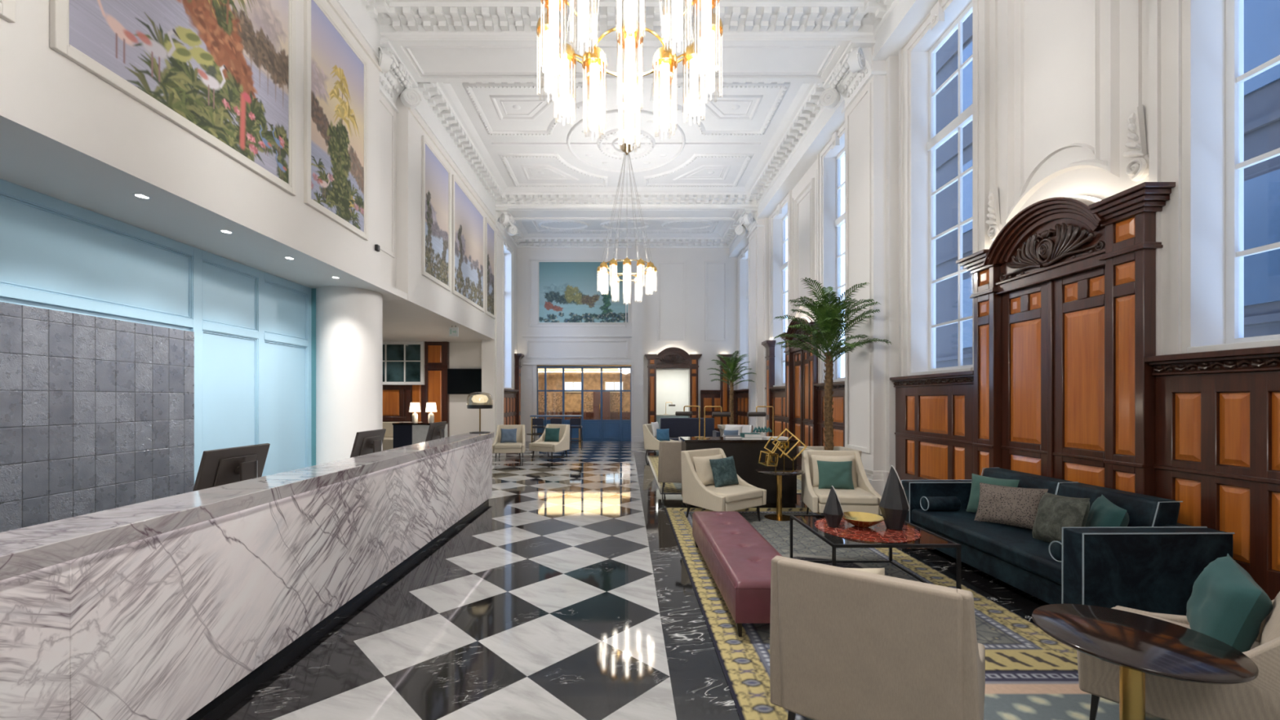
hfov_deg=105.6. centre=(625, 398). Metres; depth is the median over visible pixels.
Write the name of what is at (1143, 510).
sofa back
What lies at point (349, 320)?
column
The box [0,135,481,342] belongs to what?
ceiling
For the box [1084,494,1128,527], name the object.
cushion
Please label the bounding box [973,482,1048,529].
cushion
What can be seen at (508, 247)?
window
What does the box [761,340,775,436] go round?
pilaster
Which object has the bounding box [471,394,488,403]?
diffuser
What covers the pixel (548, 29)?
chandelier
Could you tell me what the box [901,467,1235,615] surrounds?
sofa
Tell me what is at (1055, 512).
cushion
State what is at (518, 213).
trim
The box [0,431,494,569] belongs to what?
countertop
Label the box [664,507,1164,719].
area rug
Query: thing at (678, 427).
sofa
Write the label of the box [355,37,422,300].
pilaster
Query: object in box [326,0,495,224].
trim
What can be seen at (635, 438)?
baseboard
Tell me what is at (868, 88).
pilaster
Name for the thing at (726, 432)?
cushion
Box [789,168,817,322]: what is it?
trim
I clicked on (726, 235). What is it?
trim
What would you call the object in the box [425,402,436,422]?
lamp
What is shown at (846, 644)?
armchair
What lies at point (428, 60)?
trim
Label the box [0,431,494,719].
reception desk
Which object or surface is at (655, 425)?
cushion
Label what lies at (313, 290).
wall
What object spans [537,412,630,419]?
trim
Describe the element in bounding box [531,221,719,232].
trim
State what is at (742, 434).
book
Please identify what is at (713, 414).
reading lamp
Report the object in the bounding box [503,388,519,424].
trim
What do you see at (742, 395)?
trim
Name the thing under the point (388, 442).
banquette
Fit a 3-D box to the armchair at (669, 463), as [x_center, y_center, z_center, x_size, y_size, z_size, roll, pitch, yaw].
[0.997,1.189,8.604,0.869,0.927,0.854,0,0,7]
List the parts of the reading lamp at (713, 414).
stem, lamp shade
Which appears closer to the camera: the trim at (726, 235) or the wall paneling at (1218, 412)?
the wall paneling at (1218, 412)
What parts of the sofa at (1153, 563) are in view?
arm, arm, frame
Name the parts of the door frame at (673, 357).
raised panel, raised panel, raised panel, raised panel, raised panel, raised panel, raised panel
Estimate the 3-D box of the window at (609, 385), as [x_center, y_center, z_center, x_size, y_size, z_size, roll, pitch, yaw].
[-0.550,-0.600,23.915,0.922,0.543,0.073,0,0,0]
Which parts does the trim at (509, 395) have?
raised panel, raised panel, raised panel, raised panel, raised panel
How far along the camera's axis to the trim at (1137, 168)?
4.51 m
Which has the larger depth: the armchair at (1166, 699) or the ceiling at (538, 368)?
the ceiling at (538, 368)
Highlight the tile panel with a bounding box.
[0,302,194,532]
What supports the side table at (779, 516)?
on the area rug at (1030, 674)
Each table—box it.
[526,432,543,455]
[529,414,582,448]
[755,466,804,520]
[790,514,961,589]
[1031,603,1258,719]
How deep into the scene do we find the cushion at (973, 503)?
5.14 m
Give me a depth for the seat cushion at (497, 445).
12.84 m
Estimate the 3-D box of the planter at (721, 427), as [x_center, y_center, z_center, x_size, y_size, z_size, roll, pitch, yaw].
[3.280,1.230,15.000,0.738,0.840,0.738,0,0,0]
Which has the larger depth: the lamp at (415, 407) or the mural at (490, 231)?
the mural at (490, 231)
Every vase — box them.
[822,485,844,528]
[879,465,910,529]
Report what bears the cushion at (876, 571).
on the armchair at (846, 644)
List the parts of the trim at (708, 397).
raised panel, raised panel, raised panel, raised panel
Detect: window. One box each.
[382,341,424,384]
[503,238,514,389]
[564,381,581,392]
[604,381,623,392]
[737,243,748,390]
[768,190,791,386]
[817,120,844,383]
[898,0,989,376]
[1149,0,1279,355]
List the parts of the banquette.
seat, backrest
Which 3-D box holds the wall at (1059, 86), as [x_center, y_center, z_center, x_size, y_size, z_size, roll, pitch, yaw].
[4.580,-2.300,6.650,0.363,7.903,25.101,0,0,0]
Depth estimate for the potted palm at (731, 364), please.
14.94 m
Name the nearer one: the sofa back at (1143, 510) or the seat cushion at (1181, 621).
the seat cushion at (1181, 621)
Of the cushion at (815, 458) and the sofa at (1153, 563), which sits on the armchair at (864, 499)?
the cushion at (815, 458)
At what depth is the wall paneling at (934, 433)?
6.77 m
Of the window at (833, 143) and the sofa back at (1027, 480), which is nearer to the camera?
the sofa back at (1027, 480)
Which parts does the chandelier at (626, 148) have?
bulb, bulb, bulb, bulb, bulb, bulb, bulb, ring frame, bulb, bulb, bulb, bulb, bulb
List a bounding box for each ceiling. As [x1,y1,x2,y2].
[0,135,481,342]
[449,82,802,233]
[537,368,630,369]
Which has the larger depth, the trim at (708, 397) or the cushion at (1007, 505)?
the trim at (708, 397)
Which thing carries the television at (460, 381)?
attached to the wall at (462, 355)
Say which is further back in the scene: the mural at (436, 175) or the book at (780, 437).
the mural at (436, 175)
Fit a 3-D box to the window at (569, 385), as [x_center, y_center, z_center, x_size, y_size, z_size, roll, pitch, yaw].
[-2.560,-0.600,23.915,0.921,0.542,0.072,0,0,0]
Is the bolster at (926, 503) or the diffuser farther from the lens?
the diffuser
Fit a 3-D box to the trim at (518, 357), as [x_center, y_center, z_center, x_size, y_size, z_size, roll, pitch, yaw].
[-4.065,-0.040,18.600,0.273,3.383,0.542,0,0,0]
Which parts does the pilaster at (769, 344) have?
raised panel, raised panel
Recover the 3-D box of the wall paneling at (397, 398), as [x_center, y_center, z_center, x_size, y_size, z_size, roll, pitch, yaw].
[-7.260,-0.085,15.425,3.282,3.473,0.151,0,0,0]
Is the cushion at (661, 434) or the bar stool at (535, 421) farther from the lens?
the bar stool at (535, 421)
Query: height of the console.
1.031 m
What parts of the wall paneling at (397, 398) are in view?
raised panel, raised panel, raised panel, raised panel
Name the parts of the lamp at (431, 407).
lamp shade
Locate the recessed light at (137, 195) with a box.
[132,193,151,199]
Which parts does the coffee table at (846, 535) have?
leg, leg, glass, leg, leg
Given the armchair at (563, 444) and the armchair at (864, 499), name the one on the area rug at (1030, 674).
the armchair at (864, 499)
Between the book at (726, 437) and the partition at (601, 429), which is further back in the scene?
the partition at (601, 429)
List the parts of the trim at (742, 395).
raised panel, raised panel, raised panel, raised panel, raised panel, raised panel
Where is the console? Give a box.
[680,436,798,507]
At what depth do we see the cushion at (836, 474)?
6.47 m
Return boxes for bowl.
[842,511,884,528]
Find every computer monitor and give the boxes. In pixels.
[192,443,270,491]
[350,428,386,457]
[425,421,446,441]
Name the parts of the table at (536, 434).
post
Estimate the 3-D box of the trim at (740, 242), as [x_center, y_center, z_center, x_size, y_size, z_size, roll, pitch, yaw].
[4.210,-5.870,17.400,0.381,0.721,3.001,0,0,0]
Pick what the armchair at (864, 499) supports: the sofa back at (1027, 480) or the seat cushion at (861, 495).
the seat cushion at (861, 495)
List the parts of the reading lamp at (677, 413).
lamp shade, stem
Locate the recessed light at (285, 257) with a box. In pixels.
[284,256,295,259]
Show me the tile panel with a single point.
(97, 413)
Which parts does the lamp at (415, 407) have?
lamp shade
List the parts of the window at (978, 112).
sill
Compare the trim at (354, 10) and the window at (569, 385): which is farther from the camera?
the window at (569, 385)
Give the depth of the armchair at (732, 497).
6.47 m
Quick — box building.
[935,0,1279,368]
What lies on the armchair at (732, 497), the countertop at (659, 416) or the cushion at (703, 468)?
the cushion at (703, 468)
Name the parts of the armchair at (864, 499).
arm, backrest, seat, arm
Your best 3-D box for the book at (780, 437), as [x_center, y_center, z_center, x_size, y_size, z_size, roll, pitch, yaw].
[2.330,0.605,7.550,0.341,0.031,0.221,0,0,-3]
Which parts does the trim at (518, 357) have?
raised panel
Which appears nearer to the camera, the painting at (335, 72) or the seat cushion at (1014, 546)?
the seat cushion at (1014, 546)
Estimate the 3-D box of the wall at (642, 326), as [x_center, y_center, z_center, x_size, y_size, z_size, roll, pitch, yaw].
[0.100,-2.300,19.000,9.402,7.902,0.402,0,0,0]
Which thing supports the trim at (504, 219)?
attached to the wall at (51, 105)
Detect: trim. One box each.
[0,178,311,484]
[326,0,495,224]
[336,0,495,218]
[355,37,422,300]
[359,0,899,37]
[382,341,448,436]
[386,37,852,82]
[417,82,826,206]
[462,82,791,186]
[492,206,517,444]
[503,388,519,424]
[505,221,739,248]
[506,206,746,221]
[514,353,524,424]
[522,258,727,441]
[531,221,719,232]
[537,372,630,373]
[537,392,630,412]
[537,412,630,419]
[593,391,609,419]
[700,390,736,431]
[717,354,732,436]
[728,227,748,257]
[734,206,768,436]
[734,389,748,425]
[756,93,844,218]
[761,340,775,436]
[764,386,785,436]
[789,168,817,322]
[813,381,844,447]
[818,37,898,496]
[872,0,937,60]
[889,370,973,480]
[986,0,1149,240]
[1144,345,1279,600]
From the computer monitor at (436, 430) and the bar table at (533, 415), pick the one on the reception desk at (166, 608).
the computer monitor at (436, 430)
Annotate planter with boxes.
[717,424,724,436]
[798,446,862,457]
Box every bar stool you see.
[531,417,545,442]
[551,417,561,424]
[568,417,582,449]
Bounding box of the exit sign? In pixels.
[448,325,458,336]
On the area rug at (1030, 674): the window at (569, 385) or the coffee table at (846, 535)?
the coffee table at (846, 535)
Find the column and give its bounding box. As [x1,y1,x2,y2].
[315,285,382,465]
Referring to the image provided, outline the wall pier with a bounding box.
[481,339,494,437]
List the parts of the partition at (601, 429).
brass trim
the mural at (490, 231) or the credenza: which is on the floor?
the credenza
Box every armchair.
[492,424,525,461]
[528,423,569,460]
[643,423,679,457]
[657,441,681,495]
[680,448,766,521]
[722,424,752,436]
[769,555,985,719]
[801,449,881,514]
[1076,599,1279,719]
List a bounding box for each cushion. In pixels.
[494,442,522,448]
[500,428,516,443]
[531,441,559,448]
[544,427,559,441]
[651,422,659,436]
[656,428,670,440]
[692,453,722,485]
[705,484,762,502]
[709,455,738,487]
[723,429,738,435]
[724,424,742,435]
[810,454,856,487]
[812,486,878,505]
[817,460,854,489]
[847,568,884,575]
[911,509,1062,585]
[965,473,1019,512]
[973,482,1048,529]
[1032,492,1089,542]
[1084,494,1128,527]
[1111,607,1259,649]
[1186,553,1272,652]
[1258,591,1279,645]
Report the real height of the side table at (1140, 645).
0.660 m
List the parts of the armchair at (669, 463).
arm, backrest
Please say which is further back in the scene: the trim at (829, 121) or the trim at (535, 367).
the trim at (535, 367)
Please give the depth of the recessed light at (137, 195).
4.35 m
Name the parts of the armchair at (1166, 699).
leg, arm, arm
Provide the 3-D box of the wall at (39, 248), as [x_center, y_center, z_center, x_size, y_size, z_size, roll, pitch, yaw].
[-5.290,-0.085,1.080,0.200,3.470,13.960,0,0,0]
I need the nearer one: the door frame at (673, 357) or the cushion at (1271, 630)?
the cushion at (1271, 630)
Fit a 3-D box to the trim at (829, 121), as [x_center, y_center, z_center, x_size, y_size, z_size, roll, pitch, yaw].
[4.210,-5.870,11.900,0.381,0.721,5.921,0,0,0]
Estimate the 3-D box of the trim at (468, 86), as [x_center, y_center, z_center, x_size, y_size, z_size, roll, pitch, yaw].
[0.020,-6.226,11.900,6.563,0.107,4.660,0,0,0]
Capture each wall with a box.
[0,0,494,339]
[0,194,305,475]
[311,288,315,466]
[448,342,481,436]
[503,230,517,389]
[517,245,737,441]
[537,369,630,410]
[656,369,688,413]
[740,0,1225,388]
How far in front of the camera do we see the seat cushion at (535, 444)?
13.24 m
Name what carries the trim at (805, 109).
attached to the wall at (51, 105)
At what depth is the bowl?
4.49 m
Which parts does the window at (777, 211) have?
sill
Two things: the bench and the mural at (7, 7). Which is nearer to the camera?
the mural at (7, 7)
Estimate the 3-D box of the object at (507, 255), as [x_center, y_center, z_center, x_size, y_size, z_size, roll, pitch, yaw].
[-4.380,-2.300,17.550,0.363,7.903,3.302,0,0,0]
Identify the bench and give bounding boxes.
[692,511,782,636]
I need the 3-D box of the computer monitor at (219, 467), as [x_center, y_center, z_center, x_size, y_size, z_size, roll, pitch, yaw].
[-2.770,0.605,3.445,0.221,0.532,0.570,0,0,0]
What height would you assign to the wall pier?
7.902 m
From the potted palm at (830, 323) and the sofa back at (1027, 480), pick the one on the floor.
the potted palm at (830, 323)
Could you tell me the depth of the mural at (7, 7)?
3.11 m
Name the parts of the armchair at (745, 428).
backrest, arm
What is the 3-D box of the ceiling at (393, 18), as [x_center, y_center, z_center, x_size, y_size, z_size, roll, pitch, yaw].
[0.020,-6.065,4.940,8.080,0.370,5.920,0,0,0]
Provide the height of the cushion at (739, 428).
0.430 m
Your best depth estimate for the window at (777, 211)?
14.34 m
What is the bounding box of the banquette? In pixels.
[382,422,400,450]
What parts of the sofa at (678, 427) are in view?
seat, arm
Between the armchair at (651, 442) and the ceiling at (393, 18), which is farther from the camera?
the armchair at (651, 442)
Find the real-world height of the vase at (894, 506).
0.568 m
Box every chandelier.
[536,0,723,143]
[596,142,657,302]
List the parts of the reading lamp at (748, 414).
lamp shade, stem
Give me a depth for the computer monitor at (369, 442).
5.19 m
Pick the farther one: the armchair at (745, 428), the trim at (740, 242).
the trim at (740, 242)
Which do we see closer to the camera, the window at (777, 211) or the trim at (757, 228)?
the window at (777, 211)
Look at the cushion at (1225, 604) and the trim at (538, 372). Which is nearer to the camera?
the cushion at (1225, 604)
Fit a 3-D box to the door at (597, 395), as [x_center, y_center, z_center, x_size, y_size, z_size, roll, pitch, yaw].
[-1.150,0.650,23.725,0.801,2.001,0.451,0,0,0]
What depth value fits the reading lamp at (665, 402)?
20.59 m
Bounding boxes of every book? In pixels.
[723,435,741,439]
[740,432,760,437]
[741,436,762,439]
[761,435,787,439]
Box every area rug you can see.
[646,455,801,493]
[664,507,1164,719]
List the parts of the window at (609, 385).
pane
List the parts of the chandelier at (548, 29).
bulb, bulb, bulb, bulb, bulb, bulb, bulb, ring frame, bulb, bulb, bulb, bulb, bulb, bulb, bulb, bulb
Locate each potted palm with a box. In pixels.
[706,350,755,436]
[773,277,892,457]
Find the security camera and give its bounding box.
[374,244,379,251]
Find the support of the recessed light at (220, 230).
in the ceiling at (21, 165)
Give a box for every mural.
[0,0,15,22]
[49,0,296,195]
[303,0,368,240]
[422,135,450,291]
[452,174,484,312]
[484,217,495,319]
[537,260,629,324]
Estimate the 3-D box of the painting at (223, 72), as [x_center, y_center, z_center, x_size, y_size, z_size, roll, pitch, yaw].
[-3.978,-3.810,4.600,0.047,2.742,2.461,0,0,0]
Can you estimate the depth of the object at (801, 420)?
11.93 m
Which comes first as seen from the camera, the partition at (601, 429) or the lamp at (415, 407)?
the lamp at (415, 407)
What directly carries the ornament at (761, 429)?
on the book at (742, 434)
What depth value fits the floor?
3.58 m
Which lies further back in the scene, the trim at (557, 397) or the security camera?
the trim at (557, 397)
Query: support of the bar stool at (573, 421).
on the floor
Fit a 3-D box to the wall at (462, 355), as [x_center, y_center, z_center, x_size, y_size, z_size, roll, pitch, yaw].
[-6.800,-0.085,15.600,4.802,3.472,0.202,0,0,0]
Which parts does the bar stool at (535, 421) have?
backrest, seat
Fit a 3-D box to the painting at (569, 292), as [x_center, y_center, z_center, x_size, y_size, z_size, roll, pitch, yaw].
[-1.630,-4.150,18.878,3.562,2.462,0.048,0,0,0]
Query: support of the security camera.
attached to the wall at (51, 105)
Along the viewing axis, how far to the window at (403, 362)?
15.31 m
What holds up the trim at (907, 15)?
attached to the wall at (1059, 86)
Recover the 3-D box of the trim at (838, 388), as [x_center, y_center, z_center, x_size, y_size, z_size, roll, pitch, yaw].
[4.318,0.653,9.992,0.167,1.997,1.868,0,0,0]
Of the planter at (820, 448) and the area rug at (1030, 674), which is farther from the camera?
the planter at (820, 448)
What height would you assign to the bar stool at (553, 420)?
1.021 m
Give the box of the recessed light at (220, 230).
[218,229,233,233]
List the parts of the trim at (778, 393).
raised panel, raised panel, raised panel, raised panel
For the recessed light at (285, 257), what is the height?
0.009 m
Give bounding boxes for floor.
[200,440,1049,719]
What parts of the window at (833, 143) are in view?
sill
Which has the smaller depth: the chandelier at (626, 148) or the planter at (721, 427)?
the chandelier at (626, 148)
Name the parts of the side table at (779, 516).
post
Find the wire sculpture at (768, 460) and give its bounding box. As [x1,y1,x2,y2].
[758,428,807,471]
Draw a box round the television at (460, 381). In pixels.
[447,368,481,394]
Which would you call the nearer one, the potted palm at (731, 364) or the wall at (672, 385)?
the potted palm at (731, 364)
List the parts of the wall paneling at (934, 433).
raised panel, raised panel, raised panel, raised panel, raised panel, raised panel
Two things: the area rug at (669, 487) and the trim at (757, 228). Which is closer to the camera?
the area rug at (669, 487)
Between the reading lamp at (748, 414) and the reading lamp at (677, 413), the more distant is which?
the reading lamp at (677, 413)
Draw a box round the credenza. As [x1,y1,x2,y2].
[391,422,448,448]
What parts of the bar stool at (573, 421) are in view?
backrest, seat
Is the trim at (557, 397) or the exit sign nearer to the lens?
the exit sign
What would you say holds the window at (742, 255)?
in the wall at (1059, 86)
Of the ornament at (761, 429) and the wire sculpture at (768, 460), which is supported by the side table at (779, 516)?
the wire sculpture at (768, 460)
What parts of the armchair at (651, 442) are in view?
backrest, arm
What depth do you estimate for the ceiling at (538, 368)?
23.42 m
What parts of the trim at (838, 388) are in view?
raised panel, raised panel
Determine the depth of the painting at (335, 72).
6.62 m
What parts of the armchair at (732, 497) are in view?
leg, backrest, arm, arm, seat, leg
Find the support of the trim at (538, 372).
attached to the wall at (554, 381)
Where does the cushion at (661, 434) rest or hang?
on the armchair at (651, 442)
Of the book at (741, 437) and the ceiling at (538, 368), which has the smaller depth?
the book at (741, 437)
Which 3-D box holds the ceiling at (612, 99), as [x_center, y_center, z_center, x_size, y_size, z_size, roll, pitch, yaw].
[-2.150,-6.375,6.500,14.100,0.250,25.400,0,0,0]
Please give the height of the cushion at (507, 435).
0.391 m
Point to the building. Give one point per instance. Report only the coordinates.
(1261, 17)
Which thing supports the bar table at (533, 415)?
on the floor
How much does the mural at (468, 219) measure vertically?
2.742 m
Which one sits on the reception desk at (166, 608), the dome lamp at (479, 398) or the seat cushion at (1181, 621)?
the dome lamp at (479, 398)
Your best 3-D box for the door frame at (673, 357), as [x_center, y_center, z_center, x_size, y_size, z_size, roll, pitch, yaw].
[1.845,-0.174,18.905,2.200,3.651,0.591,0,0,0]
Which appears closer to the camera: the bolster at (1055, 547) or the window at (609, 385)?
the bolster at (1055, 547)
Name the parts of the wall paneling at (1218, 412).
raised panel, raised panel, raised panel, raised panel, raised panel, raised panel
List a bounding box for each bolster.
[920,496,960,511]
[1048,540,1062,562]
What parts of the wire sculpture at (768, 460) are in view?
cube frame, cube frame, cube frame, cube frame, cube frame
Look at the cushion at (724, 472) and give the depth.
6.68 m
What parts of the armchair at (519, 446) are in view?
arm, seat, backrest, arm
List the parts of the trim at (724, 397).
raised panel, raised panel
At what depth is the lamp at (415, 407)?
13.13 m
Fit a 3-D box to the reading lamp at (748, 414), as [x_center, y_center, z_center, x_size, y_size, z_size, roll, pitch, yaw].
[2.163,0.365,7.620,0.485,0.510,0.170,0,0,0]
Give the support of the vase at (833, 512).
on the coffee table at (846, 535)
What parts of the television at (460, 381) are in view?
casing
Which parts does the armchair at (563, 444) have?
arm, seat, backrest, arm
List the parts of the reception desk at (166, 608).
panel, panel, panel, panel, panel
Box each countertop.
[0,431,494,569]
[656,413,688,428]
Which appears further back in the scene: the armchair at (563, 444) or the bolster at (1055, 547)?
the armchair at (563, 444)
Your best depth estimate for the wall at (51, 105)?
4.88 m
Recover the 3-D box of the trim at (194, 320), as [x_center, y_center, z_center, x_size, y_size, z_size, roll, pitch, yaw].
[-5.175,-0.085,1.070,0.033,3.473,13.941,0,0,0]
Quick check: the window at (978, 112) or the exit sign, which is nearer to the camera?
the window at (978, 112)
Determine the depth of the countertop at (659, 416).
20.40 m
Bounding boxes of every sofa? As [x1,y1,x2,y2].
[659,417,719,440]
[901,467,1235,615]
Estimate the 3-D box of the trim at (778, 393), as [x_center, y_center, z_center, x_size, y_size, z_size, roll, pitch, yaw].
[4.318,0.653,13.807,0.166,1.996,1.868,0,0,0]
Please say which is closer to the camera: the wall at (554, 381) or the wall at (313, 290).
the wall at (313, 290)
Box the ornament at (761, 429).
[752,426,772,432]
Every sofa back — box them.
[982,467,1071,495]
[1057,482,1180,526]
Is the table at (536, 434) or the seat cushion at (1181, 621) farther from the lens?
the table at (536, 434)
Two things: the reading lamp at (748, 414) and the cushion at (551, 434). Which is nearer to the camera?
the reading lamp at (748, 414)
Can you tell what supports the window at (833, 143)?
in the wall at (1059, 86)
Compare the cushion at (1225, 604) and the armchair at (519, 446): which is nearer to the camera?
the cushion at (1225, 604)
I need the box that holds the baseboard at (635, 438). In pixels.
[633,436,642,441]
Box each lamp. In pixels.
[408,402,420,422]
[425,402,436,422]
[466,391,493,433]
[663,402,675,414]
[675,405,704,437]
[699,405,730,439]
[746,405,773,436]
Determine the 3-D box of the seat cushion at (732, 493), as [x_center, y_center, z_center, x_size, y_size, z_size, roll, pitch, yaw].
[1.356,1.260,6.583,0.701,0.111,0.711,0,0,-36]
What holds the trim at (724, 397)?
attached to the wall at (642, 326)

